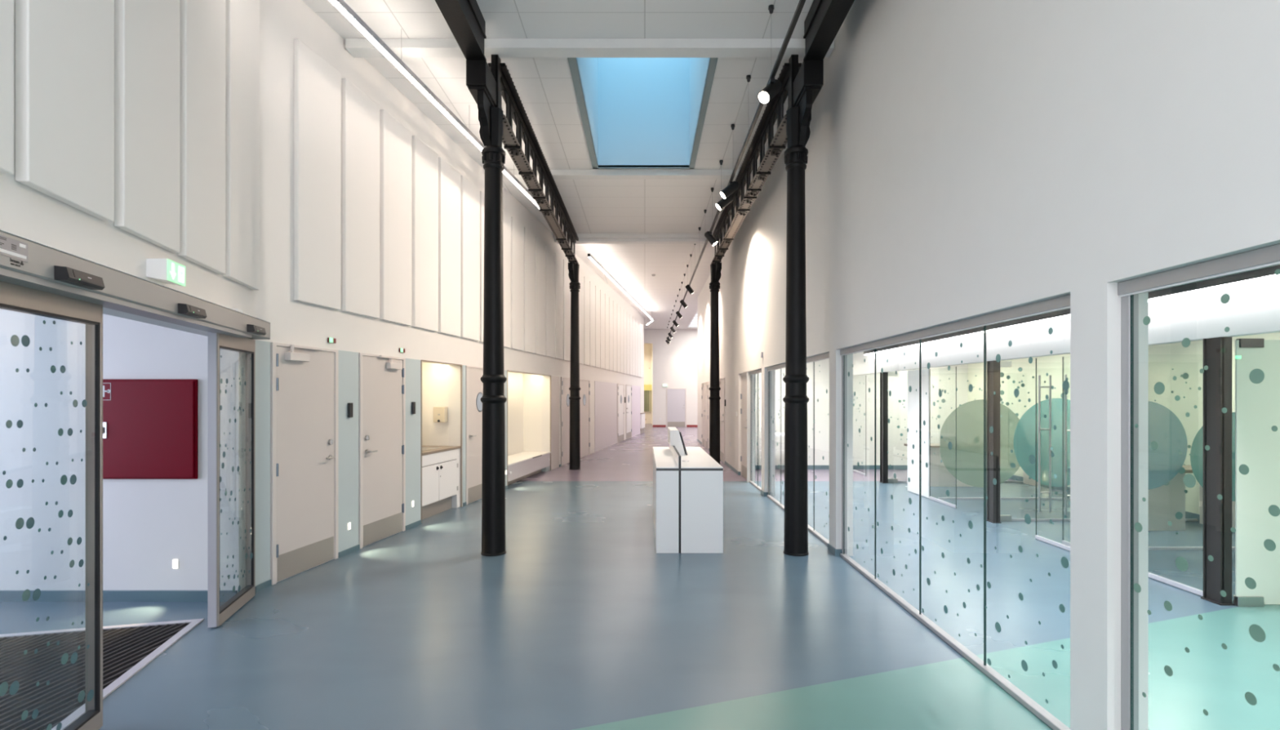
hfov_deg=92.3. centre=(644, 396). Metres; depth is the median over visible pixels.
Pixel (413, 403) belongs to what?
card reader
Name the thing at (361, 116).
acoustic panel
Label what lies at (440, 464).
base cabinet
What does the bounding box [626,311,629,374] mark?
acoustic panel
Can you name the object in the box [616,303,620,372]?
acoustic panel
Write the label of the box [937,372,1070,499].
glass screen
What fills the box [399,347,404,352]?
indicator
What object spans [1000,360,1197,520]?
glass screen
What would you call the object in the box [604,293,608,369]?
acoustic panel
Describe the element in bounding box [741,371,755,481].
trim
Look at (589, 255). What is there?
linear light
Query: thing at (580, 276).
acoustic panel
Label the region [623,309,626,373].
acoustic panel
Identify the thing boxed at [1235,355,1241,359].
lamp
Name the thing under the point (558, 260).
acoustic panel
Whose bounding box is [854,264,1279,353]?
ceiling
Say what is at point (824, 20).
steel beam
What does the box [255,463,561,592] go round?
baseboard
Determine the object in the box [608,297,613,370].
acoustic panel
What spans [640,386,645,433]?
tall cabinet
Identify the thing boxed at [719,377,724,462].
door
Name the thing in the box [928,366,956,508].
door
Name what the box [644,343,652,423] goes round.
wall
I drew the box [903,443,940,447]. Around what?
countertop
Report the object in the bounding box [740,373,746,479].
door
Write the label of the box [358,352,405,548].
door
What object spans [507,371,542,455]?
wall
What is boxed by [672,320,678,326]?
track spotlight
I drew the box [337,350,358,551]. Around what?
wall panel
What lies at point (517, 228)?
acoustic panel
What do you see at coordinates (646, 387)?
trim
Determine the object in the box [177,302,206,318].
sensor
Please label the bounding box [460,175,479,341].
acoustic panel
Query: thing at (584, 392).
door
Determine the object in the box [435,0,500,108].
steel beam
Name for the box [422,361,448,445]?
wall
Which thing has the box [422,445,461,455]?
countertop
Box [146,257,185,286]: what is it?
exit sign
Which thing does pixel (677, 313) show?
track spotlight
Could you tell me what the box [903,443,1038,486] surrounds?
base cabinet
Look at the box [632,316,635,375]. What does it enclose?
acoustic panel
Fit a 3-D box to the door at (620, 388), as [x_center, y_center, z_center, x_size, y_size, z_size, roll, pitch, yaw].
[-0.839,0.570,22.145,0.072,2.080,1.312,0,0,8]
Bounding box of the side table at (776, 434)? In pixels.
[774,432,784,436]
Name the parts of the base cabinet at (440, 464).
cabinet door, cabinet door, panel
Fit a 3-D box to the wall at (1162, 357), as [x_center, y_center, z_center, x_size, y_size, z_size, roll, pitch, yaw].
[7.250,0.300,6.050,0.100,2.620,15.300,0,0,0]
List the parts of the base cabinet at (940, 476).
panel, panel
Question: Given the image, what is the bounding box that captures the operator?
[0,229,270,339]
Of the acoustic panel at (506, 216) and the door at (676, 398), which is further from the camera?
the door at (676, 398)
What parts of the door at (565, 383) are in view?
porthole glass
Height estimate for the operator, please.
0.160 m
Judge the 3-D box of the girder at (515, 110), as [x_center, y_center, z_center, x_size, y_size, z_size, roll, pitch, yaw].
[-1.560,-3.200,10.070,0.195,0.621,7.220,0,0,0]
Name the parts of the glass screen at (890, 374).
glass pane, floor rail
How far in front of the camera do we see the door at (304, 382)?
5.65 m
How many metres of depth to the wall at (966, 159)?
3.05 m
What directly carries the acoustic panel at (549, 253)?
attached to the wall at (292, 322)
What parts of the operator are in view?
rating plate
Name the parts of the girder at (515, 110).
plate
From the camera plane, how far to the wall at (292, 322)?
6.23 m
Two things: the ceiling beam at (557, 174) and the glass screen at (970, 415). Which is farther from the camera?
the ceiling beam at (557, 174)
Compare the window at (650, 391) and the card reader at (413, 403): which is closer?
the card reader at (413, 403)
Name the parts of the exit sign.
white doorway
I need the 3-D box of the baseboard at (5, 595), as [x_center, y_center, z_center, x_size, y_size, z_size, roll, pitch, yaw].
[-5.657,1.567,4.840,4.885,0.085,0.020,0,0,0]
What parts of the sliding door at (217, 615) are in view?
glass pane, glass pane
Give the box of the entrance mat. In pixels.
[0,617,204,729]
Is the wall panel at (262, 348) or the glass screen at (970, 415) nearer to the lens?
the wall panel at (262, 348)
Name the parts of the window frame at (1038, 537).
bar handle, bar handle, floor rail, glass pane, floor rail, bar handle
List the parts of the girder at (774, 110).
plate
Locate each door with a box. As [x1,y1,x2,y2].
[0,280,102,729]
[207,331,255,627]
[271,342,337,584]
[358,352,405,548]
[465,365,483,505]
[560,376,569,466]
[579,378,590,457]
[617,383,624,443]
[626,384,631,439]
[666,388,686,426]
[701,382,705,447]
[704,381,708,449]
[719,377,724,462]
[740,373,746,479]
[853,375,866,475]
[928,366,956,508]
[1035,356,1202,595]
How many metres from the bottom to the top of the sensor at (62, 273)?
0.057 m
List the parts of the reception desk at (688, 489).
panel, panel, panel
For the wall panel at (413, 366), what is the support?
attached to the wall at (292, 322)
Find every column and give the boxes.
[477,90,506,555]
[568,262,580,469]
[708,262,721,464]
[782,90,812,555]
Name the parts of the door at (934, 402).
glass pane, floor rail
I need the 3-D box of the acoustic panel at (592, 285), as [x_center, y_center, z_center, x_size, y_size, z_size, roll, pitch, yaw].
[-1.498,-2.050,17.455,0.047,2.360,0.620,0,0,8]
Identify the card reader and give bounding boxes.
[347,402,352,417]
[411,401,415,413]
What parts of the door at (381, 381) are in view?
lever handle, kick plate, closer rail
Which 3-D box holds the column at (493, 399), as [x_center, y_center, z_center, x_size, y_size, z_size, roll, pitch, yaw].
[-1.571,-0.690,6.310,0.278,4.600,0.660,0,0,0]
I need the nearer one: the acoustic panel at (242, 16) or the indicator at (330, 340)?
the acoustic panel at (242, 16)
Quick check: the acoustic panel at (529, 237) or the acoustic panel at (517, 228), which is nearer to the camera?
the acoustic panel at (517, 228)
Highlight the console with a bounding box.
[667,426,687,455]
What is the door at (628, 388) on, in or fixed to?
in the wall at (292, 322)
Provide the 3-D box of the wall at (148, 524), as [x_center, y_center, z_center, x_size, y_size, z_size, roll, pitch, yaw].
[-5.702,0.260,4.900,4.995,2.700,0.100,0,0,0]
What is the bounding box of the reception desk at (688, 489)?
[653,444,723,552]
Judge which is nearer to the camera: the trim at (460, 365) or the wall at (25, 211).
the wall at (25, 211)
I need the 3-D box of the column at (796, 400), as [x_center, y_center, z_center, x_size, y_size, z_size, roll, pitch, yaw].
[1.571,-0.690,6.310,0.278,4.600,0.660,0,0,0]
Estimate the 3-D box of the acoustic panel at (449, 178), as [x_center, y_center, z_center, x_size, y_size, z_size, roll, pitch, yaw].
[-2.724,-2.050,8.576,0.047,2.360,0.620,0,0,8]
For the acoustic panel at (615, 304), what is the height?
2.360 m
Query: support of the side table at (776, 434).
on the floor
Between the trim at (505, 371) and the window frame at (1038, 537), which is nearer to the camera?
the window frame at (1038, 537)
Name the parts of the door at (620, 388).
kick plate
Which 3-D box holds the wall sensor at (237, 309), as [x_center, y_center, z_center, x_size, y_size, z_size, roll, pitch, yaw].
[-3.093,-0.635,4.665,0.040,0.060,0.100,0,0,-14]
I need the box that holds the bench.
[507,451,550,484]
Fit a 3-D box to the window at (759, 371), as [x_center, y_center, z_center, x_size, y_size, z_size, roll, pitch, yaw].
[2.007,0.566,10.910,0.065,2.089,1.420,0,0,0]
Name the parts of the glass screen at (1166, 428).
glass pane, floor rail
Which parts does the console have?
screen frame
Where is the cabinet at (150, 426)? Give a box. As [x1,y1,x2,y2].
[102,378,198,479]
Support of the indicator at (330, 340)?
attached to the wall at (292, 322)
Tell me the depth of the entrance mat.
3.68 m
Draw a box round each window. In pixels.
[567,57,717,168]
[644,390,651,411]
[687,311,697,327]
[749,368,761,490]
[766,352,829,545]
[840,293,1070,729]
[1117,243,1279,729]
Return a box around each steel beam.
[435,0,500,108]
[788,0,854,109]
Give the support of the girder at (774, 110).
attached to the column at (714, 397)
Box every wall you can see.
[0,0,253,339]
[0,308,245,592]
[253,0,644,582]
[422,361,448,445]
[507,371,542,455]
[644,328,697,424]
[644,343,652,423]
[697,0,1279,729]
[755,358,967,465]
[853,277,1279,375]
[967,332,1279,514]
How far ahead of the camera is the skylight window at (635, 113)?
9.75 m
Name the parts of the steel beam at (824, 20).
plate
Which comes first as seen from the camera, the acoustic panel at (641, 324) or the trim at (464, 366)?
the trim at (464, 366)
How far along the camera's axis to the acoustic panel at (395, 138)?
7.14 m
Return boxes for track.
[666,0,805,340]
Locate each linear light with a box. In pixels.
[328,0,539,208]
[587,253,653,319]
[863,308,1070,355]
[1148,264,1279,302]
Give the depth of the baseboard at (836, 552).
6.46 m
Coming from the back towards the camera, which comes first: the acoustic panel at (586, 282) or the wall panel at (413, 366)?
the acoustic panel at (586, 282)
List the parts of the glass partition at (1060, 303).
glass pane, glass pane, glass pane, glass pane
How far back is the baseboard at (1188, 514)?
13.67 m
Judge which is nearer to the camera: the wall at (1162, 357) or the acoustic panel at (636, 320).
the wall at (1162, 357)
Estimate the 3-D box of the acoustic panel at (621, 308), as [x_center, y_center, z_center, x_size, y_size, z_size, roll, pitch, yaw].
[-0.839,-2.050,22.236,0.047,2.360,0.620,0,0,8]
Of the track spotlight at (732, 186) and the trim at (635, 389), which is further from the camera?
the trim at (635, 389)
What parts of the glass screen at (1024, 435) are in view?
floor rail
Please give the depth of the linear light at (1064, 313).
7.89 m
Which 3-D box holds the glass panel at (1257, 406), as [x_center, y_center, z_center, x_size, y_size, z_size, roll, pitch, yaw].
[5.155,0.580,4.713,1.310,2.060,0.095,0,0,0]
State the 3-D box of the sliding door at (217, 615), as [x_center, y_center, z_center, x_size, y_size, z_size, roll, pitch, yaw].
[-3.086,0.569,4.607,0.065,2.058,0.706,0,0,-14]
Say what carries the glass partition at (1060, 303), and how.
in the wall at (966, 159)
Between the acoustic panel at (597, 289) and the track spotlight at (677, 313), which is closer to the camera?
the acoustic panel at (597, 289)
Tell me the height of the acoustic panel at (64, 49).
2.460 m
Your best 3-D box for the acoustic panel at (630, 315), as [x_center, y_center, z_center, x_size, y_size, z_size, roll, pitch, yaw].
[-0.556,-2.050,24.285,0.048,2.360,0.620,0,0,8]
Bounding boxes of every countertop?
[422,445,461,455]
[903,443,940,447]
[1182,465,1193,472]
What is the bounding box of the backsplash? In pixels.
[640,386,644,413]
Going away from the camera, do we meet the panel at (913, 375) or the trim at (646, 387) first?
the panel at (913, 375)
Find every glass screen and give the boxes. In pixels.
[888,372,1022,482]
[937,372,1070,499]
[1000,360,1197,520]
[1148,373,1235,550]
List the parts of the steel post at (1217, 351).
foot plate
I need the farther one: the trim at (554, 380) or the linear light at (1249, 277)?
the trim at (554, 380)
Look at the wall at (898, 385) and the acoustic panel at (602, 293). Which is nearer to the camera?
the wall at (898, 385)
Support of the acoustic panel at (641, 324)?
attached to the wall at (292, 322)
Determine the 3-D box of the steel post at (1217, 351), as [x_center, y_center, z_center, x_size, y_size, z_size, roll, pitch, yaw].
[4.500,0.573,4.830,0.110,2.075,0.170,0,0,0]
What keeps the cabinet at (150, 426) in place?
attached to the wall at (148, 524)
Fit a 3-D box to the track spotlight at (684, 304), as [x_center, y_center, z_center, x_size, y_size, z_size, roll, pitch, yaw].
[1.193,-2.846,18.803,0.245,0.265,0.155,0,0,0]
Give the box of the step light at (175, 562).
[173,559,178,568]
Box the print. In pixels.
[0,236,16,250]
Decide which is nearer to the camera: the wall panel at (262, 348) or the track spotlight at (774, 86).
the wall panel at (262, 348)
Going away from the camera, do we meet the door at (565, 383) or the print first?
the print
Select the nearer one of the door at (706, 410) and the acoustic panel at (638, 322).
the door at (706, 410)
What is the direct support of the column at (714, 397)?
on the floor
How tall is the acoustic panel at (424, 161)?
2.360 m
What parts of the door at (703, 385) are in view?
frame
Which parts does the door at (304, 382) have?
kick plate, closer rail, lever handle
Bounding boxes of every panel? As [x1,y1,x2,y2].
[0,0,13,174]
[15,0,114,222]
[114,0,180,253]
[177,0,226,274]
[223,0,259,290]
[293,38,341,310]
[342,78,380,318]
[380,109,411,325]
[411,135,438,331]
[437,156,460,336]
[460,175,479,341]
[480,191,484,342]
[502,208,511,347]
[510,216,524,351]
[524,226,535,353]
[535,236,545,355]
[545,244,555,357]
[554,252,563,359]
[563,259,570,361]
[578,271,583,364]
[583,276,590,365]
[590,281,595,366]
[594,285,599,368]
[600,289,604,368]
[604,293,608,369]
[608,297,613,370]
[613,300,617,371]
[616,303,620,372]
[620,306,623,373]
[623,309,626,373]
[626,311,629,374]
[629,314,632,375]
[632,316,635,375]
[635,318,637,376]
[637,320,639,377]
[640,322,642,377]
[907,368,929,497]
[1233,337,1279,606]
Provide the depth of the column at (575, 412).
13.61 m
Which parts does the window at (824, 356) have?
glass pane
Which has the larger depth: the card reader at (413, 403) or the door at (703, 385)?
the door at (703, 385)
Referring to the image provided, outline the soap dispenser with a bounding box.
[433,406,447,422]
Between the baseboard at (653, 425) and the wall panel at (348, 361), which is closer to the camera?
the wall panel at (348, 361)
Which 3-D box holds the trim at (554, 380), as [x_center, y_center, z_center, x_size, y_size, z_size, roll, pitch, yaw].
[-2.018,0.570,13.839,0.008,2.080,0.626,0,0,8]
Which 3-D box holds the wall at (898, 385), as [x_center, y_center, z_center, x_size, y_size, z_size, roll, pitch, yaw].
[5.555,0.300,13.750,6.890,2.620,0.100,0,0,0]
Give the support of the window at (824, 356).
in the wall at (966, 159)
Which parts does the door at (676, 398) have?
kick plate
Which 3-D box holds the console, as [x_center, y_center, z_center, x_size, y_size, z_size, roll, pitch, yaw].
[0.425,0.571,8.085,0.217,0.310,0.850,0,0,0]
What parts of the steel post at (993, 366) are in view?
foot plate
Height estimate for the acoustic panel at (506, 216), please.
2.360 m
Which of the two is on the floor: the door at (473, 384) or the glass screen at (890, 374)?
the glass screen at (890, 374)
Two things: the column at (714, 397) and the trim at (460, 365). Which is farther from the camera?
the column at (714, 397)
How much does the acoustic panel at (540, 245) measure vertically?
2.360 m
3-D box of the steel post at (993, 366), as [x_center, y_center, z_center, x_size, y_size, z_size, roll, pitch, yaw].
[4.500,0.573,7.930,0.110,2.075,0.170,0,0,0]
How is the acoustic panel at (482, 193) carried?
attached to the wall at (292, 322)
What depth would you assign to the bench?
12.17 m
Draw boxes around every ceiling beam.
[345,38,834,57]
[502,168,757,179]
[554,233,723,244]
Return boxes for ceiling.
[302,0,855,328]
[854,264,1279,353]
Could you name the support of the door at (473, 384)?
in the wall at (292, 322)
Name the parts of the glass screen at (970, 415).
floor rail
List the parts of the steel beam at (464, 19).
plate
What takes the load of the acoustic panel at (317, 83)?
attached to the wall at (292, 322)
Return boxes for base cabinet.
[422,445,461,519]
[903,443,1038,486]
[1148,465,1235,530]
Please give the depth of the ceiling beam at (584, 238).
13.77 m
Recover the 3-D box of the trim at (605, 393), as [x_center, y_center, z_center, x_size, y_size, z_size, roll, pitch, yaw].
[-1.213,0.570,19.674,0.008,2.080,3.584,0,0,8]
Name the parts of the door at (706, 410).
frame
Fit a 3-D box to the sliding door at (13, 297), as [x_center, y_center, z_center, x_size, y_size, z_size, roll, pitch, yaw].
[-2.482,0.569,2.266,0.065,2.058,1.476,0,0,-14]
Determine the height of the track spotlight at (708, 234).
0.269 m
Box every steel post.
[880,372,888,483]
[986,360,1001,523]
[1200,337,1234,604]
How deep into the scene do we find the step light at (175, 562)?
4.84 m
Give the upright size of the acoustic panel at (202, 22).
2.460 m
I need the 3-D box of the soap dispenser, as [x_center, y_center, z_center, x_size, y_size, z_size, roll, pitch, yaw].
[-2.994,0.258,8.994,0.180,0.225,0.114,0,0,8]
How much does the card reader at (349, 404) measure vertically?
0.150 m
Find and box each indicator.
[327,337,336,342]
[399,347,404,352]
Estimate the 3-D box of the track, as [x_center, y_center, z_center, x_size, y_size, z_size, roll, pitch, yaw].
[1.180,-3.296,16.650,0.056,0.702,31.300,0,0,0]
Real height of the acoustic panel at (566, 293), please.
2.360 m
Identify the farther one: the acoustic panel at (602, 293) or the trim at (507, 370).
the acoustic panel at (602, 293)
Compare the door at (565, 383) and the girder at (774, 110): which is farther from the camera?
the door at (565, 383)
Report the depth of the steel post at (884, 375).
11.49 m
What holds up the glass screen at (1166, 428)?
on the floor
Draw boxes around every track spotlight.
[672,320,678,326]
[675,311,682,318]
[680,299,687,308]
[684,284,693,294]
[704,231,717,245]
[715,194,733,210]
[720,181,738,199]
[757,77,782,104]
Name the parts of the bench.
seat, leg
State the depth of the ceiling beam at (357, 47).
6.25 m
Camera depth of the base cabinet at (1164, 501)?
7.40 m
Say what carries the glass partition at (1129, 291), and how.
in the wall at (966, 159)
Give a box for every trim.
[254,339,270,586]
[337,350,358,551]
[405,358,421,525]
[421,360,462,523]
[462,364,465,502]
[504,369,506,485]
[506,369,551,484]
[551,375,559,470]
[594,380,617,452]
[631,385,639,436]
[644,384,651,390]
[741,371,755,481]
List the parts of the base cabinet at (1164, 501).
panel, panel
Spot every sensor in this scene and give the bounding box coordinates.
[53,265,104,289]
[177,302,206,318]
[231,308,242,312]
[246,324,266,335]
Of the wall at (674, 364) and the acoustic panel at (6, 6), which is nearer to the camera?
the acoustic panel at (6, 6)
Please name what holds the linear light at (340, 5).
hanging from the ceiling at (544, 86)
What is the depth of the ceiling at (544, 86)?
7.61 m
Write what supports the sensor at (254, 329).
attached to the operator
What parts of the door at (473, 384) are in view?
kick plate, porthole glass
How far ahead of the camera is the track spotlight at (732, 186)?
8.41 m
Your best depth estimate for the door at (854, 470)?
12.50 m
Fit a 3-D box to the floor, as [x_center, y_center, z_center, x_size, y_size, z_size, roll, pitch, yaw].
[1.000,1.710,18.000,20.000,0.200,44.000,0,0,0]
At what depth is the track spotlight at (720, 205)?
8.93 m
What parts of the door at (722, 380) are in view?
kick plate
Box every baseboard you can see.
[0,590,237,601]
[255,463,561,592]
[652,424,697,426]
[697,439,842,555]
[755,465,1199,521]
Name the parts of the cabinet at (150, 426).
recessed handle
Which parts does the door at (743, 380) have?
kick plate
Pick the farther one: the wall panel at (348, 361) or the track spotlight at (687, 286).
the track spotlight at (687, 286)
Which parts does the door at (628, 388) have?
kick plate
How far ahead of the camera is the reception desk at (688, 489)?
6.34 m
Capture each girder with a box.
[488,62,578,264]
[711,62,801,264]
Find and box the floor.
[0,423,1279,729]
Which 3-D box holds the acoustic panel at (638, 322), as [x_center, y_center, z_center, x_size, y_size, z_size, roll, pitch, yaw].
[-0.273,-2.050,26.334,0.047,2.360,0.620,0,0,8]
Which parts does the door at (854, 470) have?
floor rail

